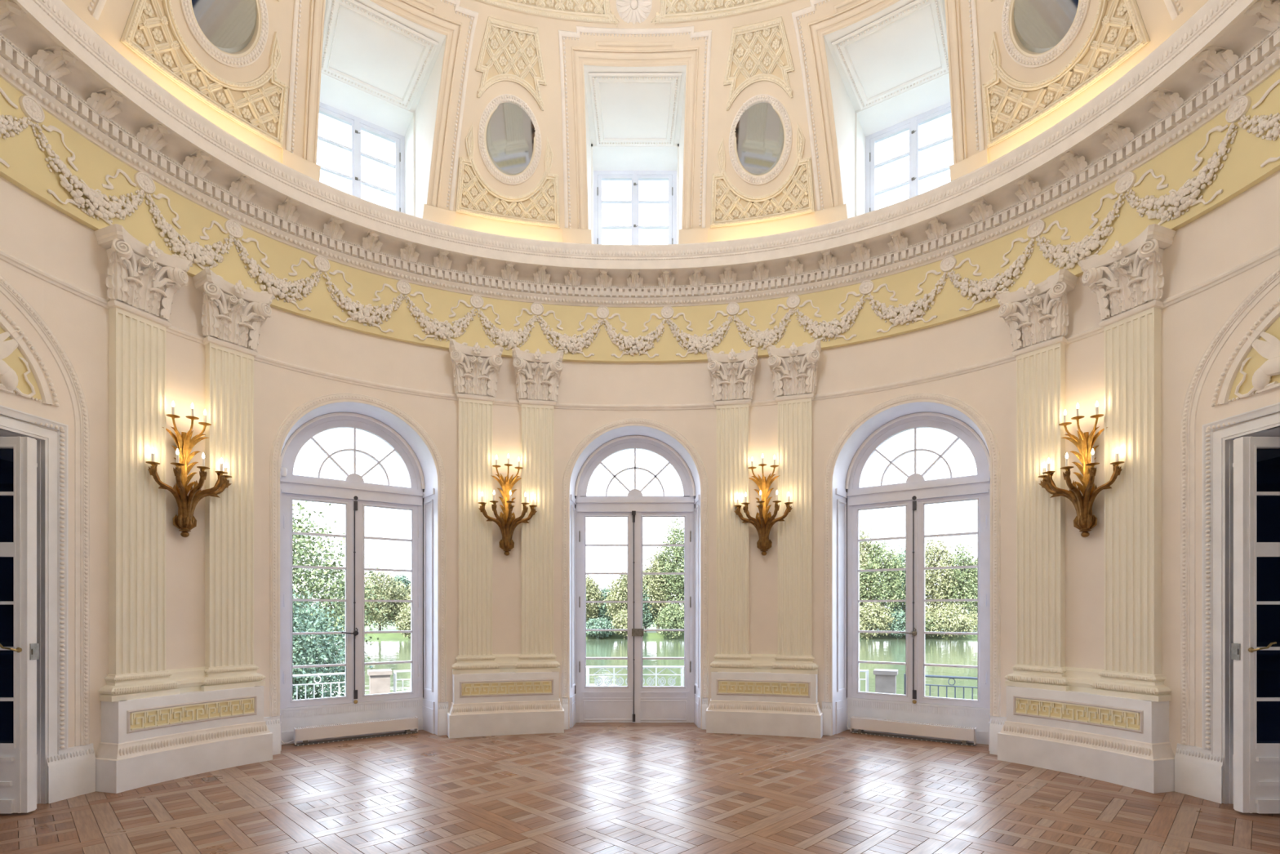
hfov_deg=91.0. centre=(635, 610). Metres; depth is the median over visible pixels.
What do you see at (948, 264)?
medallion
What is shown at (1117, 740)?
pedestal
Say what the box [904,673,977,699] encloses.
railing
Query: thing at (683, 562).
tree
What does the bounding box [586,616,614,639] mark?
shrub
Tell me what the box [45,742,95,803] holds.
baseboard
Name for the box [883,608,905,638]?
shrub
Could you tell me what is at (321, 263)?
medallion
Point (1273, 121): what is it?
garland
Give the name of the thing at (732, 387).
pilaster
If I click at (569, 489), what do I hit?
trim
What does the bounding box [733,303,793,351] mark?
garland
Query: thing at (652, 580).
tree
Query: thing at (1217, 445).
trim
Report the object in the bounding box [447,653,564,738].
pedestal
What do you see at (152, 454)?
candle
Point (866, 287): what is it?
medallion
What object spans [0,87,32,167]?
garland
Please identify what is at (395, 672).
railing
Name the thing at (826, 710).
baseboard
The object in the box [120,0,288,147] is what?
panel
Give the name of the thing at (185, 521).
wall light
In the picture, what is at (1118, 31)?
panel
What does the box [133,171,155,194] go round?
medallion
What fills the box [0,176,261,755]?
wall
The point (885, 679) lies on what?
stone pillar
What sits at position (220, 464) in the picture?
candle
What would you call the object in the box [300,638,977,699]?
lake
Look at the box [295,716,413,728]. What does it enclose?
grille
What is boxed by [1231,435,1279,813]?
door
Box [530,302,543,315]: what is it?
medallion
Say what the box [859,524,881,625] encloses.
tree
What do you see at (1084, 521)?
wall light
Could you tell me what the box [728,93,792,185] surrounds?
oval mirror
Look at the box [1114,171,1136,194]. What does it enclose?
medallion
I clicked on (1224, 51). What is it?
trim
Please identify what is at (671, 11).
coffer
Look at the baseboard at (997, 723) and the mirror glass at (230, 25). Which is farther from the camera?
the baseboard at (997, 723)
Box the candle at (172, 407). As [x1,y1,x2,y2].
[171,406,174,414]
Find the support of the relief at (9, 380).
attached to the wall at (32, 231)
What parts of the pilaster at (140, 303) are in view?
scroll stem, scroll stem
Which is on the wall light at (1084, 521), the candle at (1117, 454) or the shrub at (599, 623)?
the candle at (1117, 454)
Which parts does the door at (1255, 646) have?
lock plate, lever handle, moulding, pane, pane, pane, pane, pane, pane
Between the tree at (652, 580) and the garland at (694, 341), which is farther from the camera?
the tree at (652, 580)
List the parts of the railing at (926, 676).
rail, handrail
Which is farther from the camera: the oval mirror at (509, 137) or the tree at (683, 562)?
the tree at (683, 562)
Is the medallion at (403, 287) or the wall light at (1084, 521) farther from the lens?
the medallion at (403, 287)
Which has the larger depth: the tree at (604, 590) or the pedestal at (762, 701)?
the tree at (604, 590)
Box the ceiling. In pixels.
[75,0,1194,242]
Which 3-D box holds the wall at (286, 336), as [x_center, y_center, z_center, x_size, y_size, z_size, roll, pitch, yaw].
[0.000,-0.850,7.276,7.723,4.700,1.554,0,0,0]
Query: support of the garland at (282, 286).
attached to the wall
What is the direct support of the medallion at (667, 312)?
attached to the wall
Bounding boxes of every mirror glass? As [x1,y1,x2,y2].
[191,0,256,53]
[486,102,535,174]
[734,102,783,174]
[1013,0,1078,53]
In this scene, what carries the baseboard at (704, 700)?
attached to the wall at (286, 336)
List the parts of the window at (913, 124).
sash, sash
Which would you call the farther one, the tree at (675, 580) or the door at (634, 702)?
the tree at (675, 580)
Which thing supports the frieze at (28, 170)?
attached to the wall
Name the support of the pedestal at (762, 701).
on the floor
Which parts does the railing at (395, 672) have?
post, handrail, post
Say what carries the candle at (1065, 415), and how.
on the wall light at (1084, 521)
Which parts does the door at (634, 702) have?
sash, panel moulding, bolt rod, panel moulding, sash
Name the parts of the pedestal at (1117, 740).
key panel, panel moulding, moulding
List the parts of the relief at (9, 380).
hind leg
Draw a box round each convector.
[293,715,417,746]
[850,715,976,746]
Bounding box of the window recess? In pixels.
[823,0,950,217]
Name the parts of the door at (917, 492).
sash, lever handle, bolt rod, sash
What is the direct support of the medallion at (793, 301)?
attached to the wall
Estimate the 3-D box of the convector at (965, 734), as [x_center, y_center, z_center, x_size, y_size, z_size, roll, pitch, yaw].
[3.243,1.403,7.401,1.360,0.190,0.120,0,0,35]
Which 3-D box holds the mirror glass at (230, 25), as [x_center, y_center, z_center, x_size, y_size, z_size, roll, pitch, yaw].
[-3.721,-5.462,5.683,0.012,0.700,0.680,42,19,22]
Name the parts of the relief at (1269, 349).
hind leg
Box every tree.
[292,501,393,699]
[364,564,408,631]
[384,568,410,630]
[393,583,410,626]
[586,569,604,621]
[593,584,624,622]
[603,570,627,621]
[642,546,677,632]
[642,575,660,631]
[654,517,684,610]
[679,561,684,610]
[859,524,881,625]
[859,534,905,635]
[885,542,928,614]
[924,533,962,622]
[936,539,977,626]
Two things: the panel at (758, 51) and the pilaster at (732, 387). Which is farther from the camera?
the pilaster at (732, 387)
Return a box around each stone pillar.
[367,668,392,694]
[873,668,897,693]
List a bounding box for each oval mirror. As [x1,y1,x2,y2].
[179,0,268,67]
[477,93,541,185]
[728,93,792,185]
[1001,0,1090,67]
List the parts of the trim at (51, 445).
lunette moulding, architrave, egg moulding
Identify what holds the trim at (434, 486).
attached to the wall at (286, 336)
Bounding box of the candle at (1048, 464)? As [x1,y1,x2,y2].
[1047,462,1050,471]
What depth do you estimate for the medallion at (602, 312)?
7.96 m
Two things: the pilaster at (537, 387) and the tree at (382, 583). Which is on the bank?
the tree at (382, 583)
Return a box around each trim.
[0,0,1279,307]
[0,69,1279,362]
[0,244,1279,410]
[0,274,89,804]
[62,0,1208,244]
[269,392,446,751]
[320,0,446,217]
[561,417,708,728]
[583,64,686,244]
[823,392,1000,751]
[1180,266,1279,804]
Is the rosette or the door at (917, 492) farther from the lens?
the door at (917, 492)
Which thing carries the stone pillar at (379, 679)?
on the terrace
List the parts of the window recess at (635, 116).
soffit panel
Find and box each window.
[280,415,423,744]
[316,102,404,213]
[593,170,676,244]
[865,102,953,213]
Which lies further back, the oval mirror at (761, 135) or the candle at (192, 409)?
the oval mirror at (761, 135)
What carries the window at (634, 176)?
attached to the window recess at (635, 116)
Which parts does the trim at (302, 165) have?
moulding, moulding, frame moulding, frame moulding, frame moulding, ear moulding, moulding, frame moulding, frame moulding, frame moulding, ear moulding, ear moulding, frame moulding, moulding, frame moulding, frame moulding, moulding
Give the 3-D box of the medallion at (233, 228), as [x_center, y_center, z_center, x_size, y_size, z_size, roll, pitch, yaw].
[-3.970,-3.788,6.227,0.035,0.164,0.164,0,0,35]
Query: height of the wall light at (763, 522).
1.225 m
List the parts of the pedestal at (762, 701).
key panel, panel moulding, moulding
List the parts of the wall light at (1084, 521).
arm, arm, arm, arm, arm, stem, arm, arm, arm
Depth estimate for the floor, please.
4.92 m
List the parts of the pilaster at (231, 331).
scroll stem, scroll stem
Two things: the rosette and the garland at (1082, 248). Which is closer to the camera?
the garland at (1082, 248)
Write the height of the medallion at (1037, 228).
0.164 m
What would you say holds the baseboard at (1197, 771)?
attached to the wall at (1246, 226)
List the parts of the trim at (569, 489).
jamb panel, moulding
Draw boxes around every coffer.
[477,0,618,26]
[651,0,792,23]
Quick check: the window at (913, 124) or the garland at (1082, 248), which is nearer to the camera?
the garland at (1082, 248)
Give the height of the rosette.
0.152 m
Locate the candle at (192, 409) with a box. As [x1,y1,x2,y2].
[191,408,194,416]
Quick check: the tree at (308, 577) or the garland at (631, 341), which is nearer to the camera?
the garland at (631, 341)
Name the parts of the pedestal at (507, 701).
moulding, panel moulding, key panel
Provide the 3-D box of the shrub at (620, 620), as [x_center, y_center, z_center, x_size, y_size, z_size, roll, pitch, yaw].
[-1.261,2.160,105.982,5.806,5.267,5.679,0,0,0]
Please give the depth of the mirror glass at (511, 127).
7.28 m
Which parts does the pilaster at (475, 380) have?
scroll stem, scroll stem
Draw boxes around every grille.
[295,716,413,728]
[853,716,973,728]
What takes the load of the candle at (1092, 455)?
on the wall light at (1084, 521)
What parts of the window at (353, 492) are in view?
sash, lever handle, bolt rod, sash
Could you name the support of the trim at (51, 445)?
attached to the wall at (32, 231)
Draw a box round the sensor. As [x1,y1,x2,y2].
[280,466,287,476]
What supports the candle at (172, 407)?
on the wall light at (185, 521)
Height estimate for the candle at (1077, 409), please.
0.078 m
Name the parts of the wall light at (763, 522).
arm, arm, arm, arm, arm, stem, arm, arm, arm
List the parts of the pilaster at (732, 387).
scroll stem, scroll stem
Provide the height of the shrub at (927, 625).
4.448 m
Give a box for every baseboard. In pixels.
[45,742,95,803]
[263,715,280,755]
[438,701,448,735]
[562,697,568,729]
[702,697,707,729]
[821,701,831,735]
[989,715,1006,755]
[1174,742,1224,803]
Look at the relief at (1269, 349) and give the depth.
4.59 m
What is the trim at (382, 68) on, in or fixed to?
attached to the ceiling
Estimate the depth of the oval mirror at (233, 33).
5.79 m
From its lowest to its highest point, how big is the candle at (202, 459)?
0.078 m
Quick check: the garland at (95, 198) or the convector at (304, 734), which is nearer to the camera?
the garland at (95, 198)
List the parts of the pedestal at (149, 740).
moulding, panel moulding, key panel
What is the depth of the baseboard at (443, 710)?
7.59 m
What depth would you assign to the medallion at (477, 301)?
7.68 m
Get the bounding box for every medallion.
[18,95,44,123]
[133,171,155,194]
[224,219,243,238]
[313,255,330,271]
[395,280,411,294]
[470,294,484,308]
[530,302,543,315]
[596,305,608,319]
[661,305,673,319]
[726,302,739,315]
[786,294,799,308]
[858,280,874,294]
[939,255,956,271]
[1026,219,1045,238]
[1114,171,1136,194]
[1225,95,1251,123]
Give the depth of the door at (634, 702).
8.45 m
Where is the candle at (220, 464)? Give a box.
[219,462,222,471]
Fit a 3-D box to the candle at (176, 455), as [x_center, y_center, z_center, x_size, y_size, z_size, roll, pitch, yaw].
[-4.061,-1.349,5.578,0.023,0.078,0.024,0,0,28]
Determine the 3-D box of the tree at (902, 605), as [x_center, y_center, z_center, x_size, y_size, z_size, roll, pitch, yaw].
[48.038,-4.248,111.939,8.383,16.714,8.509,0,0,0]
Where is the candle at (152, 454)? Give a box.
[151,453,154,462]
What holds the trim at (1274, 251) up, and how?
attached to the wall
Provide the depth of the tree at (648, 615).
110.15 m
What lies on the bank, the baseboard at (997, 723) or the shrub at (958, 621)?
the shrub at (958, 621)
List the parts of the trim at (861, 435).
jamb panel, moulding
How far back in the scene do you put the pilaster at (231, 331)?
6.16 m
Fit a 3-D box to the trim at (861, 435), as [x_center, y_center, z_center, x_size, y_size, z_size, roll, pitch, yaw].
[3.225,-0.486,7.337,1.864,3.972,0.634,0,0,35]
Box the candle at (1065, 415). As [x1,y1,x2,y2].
[1063,414,1066,422]
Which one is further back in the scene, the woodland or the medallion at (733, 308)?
the woodland
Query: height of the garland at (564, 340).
0.570 m
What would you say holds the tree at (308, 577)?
on the shore
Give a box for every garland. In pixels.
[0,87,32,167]
[31,123,145,225]
[145,193,234,278]
[233,237,321,311]
[322,270,404,332]
[404,291,476,345]
[477,303,537,351]
[537,310,603,357]
[602,313,667,357]
[666,310,733,357]
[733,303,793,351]
[793,291,866,345]
[866,270,948,332]
[947,237,1034,311]
[1035,193,1124,278]
[1124,122,1237,225]
[1237,79,1279,167]
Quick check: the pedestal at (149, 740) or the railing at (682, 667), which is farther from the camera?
the railing at (682, 667)
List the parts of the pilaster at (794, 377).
scroll stem, scroll stem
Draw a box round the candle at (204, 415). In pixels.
[203,414,206,422]
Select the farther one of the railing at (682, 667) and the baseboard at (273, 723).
the railing at (682, 667)
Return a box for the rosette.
[616,0,652,24]
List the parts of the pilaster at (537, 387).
scroll stem, scroll stem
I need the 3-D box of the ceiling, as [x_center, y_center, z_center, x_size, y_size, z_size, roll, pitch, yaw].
[0.000,-5.401,4.146,9.089,2.202,7.613,0,0,0]
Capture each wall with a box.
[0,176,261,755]
[261,306,1008,735]
[1008,169,1279,755]
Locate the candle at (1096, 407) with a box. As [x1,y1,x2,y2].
[1095,406,1098,414]
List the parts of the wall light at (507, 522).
arm, arm, arm, stem, arm, arm, arm, arm, arm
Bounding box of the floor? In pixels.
[0,722,1279,853]
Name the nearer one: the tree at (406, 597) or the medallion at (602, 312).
the medallion at (602, 312)
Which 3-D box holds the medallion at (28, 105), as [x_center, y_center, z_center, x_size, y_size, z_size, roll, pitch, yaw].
[-4.545,-3.788,4.743,0.035,0.164,0.164,0,0,8]
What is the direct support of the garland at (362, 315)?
attached to the wall
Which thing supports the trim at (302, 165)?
attached to the ceiling
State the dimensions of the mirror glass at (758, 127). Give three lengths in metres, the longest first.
0.700 x 0.630 x 0.012 m
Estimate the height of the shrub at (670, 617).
6.219 m
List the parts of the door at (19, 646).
pane, pane, pane, pane, pane, pane, moulding, lever handle, lock plate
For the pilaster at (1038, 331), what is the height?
3.969 m
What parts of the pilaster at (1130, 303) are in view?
scroll stem, scroll stem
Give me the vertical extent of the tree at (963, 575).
16.553 m
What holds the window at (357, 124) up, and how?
attached to the trim at (382, 68)
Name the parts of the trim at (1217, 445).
egg moulding, architrave, lunette moulding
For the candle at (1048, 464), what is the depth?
5.90 m
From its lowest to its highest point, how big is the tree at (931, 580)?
18.029 m
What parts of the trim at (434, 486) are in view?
moulding, jamb panel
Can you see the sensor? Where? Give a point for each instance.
(283, 470)
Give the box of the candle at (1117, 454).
[1115,453,1119,462]
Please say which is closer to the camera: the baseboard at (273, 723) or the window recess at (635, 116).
the baseboard at (273, 723)
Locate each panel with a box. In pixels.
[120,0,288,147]
[455,123,559,227]
[475,16,546,111]
[710,123,814,227]
[723,16,794,111]
[982,0,1150,147]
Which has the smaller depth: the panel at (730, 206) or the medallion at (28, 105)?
the medallion at (28, 105)
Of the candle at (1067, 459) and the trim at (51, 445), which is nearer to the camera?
the trim at (51, 445)
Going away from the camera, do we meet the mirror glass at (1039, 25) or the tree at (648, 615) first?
the mirror glass at (1039, 25)
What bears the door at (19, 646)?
in the wall at (32, 231)
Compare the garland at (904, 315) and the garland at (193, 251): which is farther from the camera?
the garland at (904, 315)
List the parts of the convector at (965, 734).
plate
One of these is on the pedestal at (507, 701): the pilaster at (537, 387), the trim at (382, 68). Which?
the pilaster at (537, 387)
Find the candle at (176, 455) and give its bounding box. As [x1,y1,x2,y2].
[175,454,178,462]
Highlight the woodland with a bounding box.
[325,546,862,626]
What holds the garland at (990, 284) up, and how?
attached to the wall
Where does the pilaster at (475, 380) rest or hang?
on the pedestal at (507, 701)
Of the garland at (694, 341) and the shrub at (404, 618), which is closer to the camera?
the garland at (694, 341)
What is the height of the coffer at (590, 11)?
0.212 m
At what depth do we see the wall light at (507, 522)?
7.73 m
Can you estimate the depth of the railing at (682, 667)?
11.12 m
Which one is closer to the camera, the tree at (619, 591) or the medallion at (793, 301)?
the medallion at (793, 301)
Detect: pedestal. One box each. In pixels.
[95,666,272,793]
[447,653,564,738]
[706,653,822,738]
[997,666,1174,793]
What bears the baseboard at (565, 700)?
attached to the wall at (286, 336)
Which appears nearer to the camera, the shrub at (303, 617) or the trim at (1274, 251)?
the trim at (1274, 251)
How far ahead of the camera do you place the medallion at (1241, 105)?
4.73 m
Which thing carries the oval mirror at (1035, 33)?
attached to the ceiling
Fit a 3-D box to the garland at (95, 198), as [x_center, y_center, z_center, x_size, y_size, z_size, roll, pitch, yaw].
[-4.449,-3.496,5.150,0.085,0.570,0.846,0,0,16]
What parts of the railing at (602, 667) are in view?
post, rail, handrail, post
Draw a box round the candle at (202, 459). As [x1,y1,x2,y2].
[201,457,204,466]
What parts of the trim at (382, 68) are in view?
soffit panel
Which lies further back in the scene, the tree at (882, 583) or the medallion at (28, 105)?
the tree at (882, 583)
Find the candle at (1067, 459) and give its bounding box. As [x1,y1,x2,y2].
[1065,457,1068,466]
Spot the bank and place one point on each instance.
(648, 634)
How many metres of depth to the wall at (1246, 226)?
5.27 m
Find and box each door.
[0,435,39,813]
[574,438,695,722]
[846,415,990,744]
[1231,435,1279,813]
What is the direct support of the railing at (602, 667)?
on the terrace
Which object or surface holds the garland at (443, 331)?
attached to the wall
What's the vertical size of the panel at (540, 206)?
0.850 m
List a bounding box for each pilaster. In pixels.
[93,223,192,702]
[192,268,274,691]
[448,340,503,674]
[511,347,564,672]
[706,347,758,672]
[766,340,821,674]
[995,268,1077,691]
[1077,223,1176,702]
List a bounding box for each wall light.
[146,400,231,537]
[478,453,537,555]
[733,453,792,555]
[1038,400,1124,537]
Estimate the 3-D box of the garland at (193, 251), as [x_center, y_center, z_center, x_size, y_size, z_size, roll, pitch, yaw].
[-4.157,-3.496,5.896,0.080,0.570,0.755,0,0,26]
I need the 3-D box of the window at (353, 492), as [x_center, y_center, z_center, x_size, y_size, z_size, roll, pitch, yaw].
[-3.345,-0.424,7.511,1.616,3.848,0.143,0,0,-35]
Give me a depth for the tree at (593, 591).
116.66 m
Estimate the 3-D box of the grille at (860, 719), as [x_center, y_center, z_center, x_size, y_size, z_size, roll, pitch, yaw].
[3.240,1.318,7.404,1.310,0.008,0.094,0,0,35]
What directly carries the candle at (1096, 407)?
on the wall light at (1084, 521)
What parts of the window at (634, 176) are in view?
sash, sash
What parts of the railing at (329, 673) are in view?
rail, handrail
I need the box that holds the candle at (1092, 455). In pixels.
[1091,454,1094,462]
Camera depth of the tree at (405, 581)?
115.21 m
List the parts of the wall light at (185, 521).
arm, arm, arm, stem, arm, arm, arm, arm, arm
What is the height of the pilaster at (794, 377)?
3.969 m
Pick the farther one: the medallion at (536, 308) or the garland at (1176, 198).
the medallion at (536, 308)
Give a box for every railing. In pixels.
[292,672,345,699]
[393,666,588,692]
[588,666,681,685]
[681,666,868,692]
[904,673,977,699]
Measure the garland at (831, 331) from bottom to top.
0.570 m
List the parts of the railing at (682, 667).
post, post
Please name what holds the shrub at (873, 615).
on the bank
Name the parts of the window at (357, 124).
sash, sash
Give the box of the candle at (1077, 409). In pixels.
[1075,408,1079,416]
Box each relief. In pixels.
[0,329,35,398]
[1234,329,1279,398]
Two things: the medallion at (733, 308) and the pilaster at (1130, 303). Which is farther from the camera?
the medallion at (733, 308)
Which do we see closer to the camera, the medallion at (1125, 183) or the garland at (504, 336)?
the medallion at (1125, 183)
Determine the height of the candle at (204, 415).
0.078 m
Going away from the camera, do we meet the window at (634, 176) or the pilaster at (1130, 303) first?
the pilaster at (1130, 303)
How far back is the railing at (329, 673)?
10.44 m
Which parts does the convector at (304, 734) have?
plate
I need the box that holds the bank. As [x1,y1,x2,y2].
[311,608,977,638]
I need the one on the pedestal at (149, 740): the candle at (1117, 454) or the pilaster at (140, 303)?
the pilaster at (140, 303)
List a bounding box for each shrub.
[292,583,373,699]
[393,603,410,639]
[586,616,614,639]
[610,608,627,639]
[652,602,684,638]
[859,601,897,639]
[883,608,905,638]
[924,602,977,637]
[924,616,943,637]
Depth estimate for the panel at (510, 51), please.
6.89 m

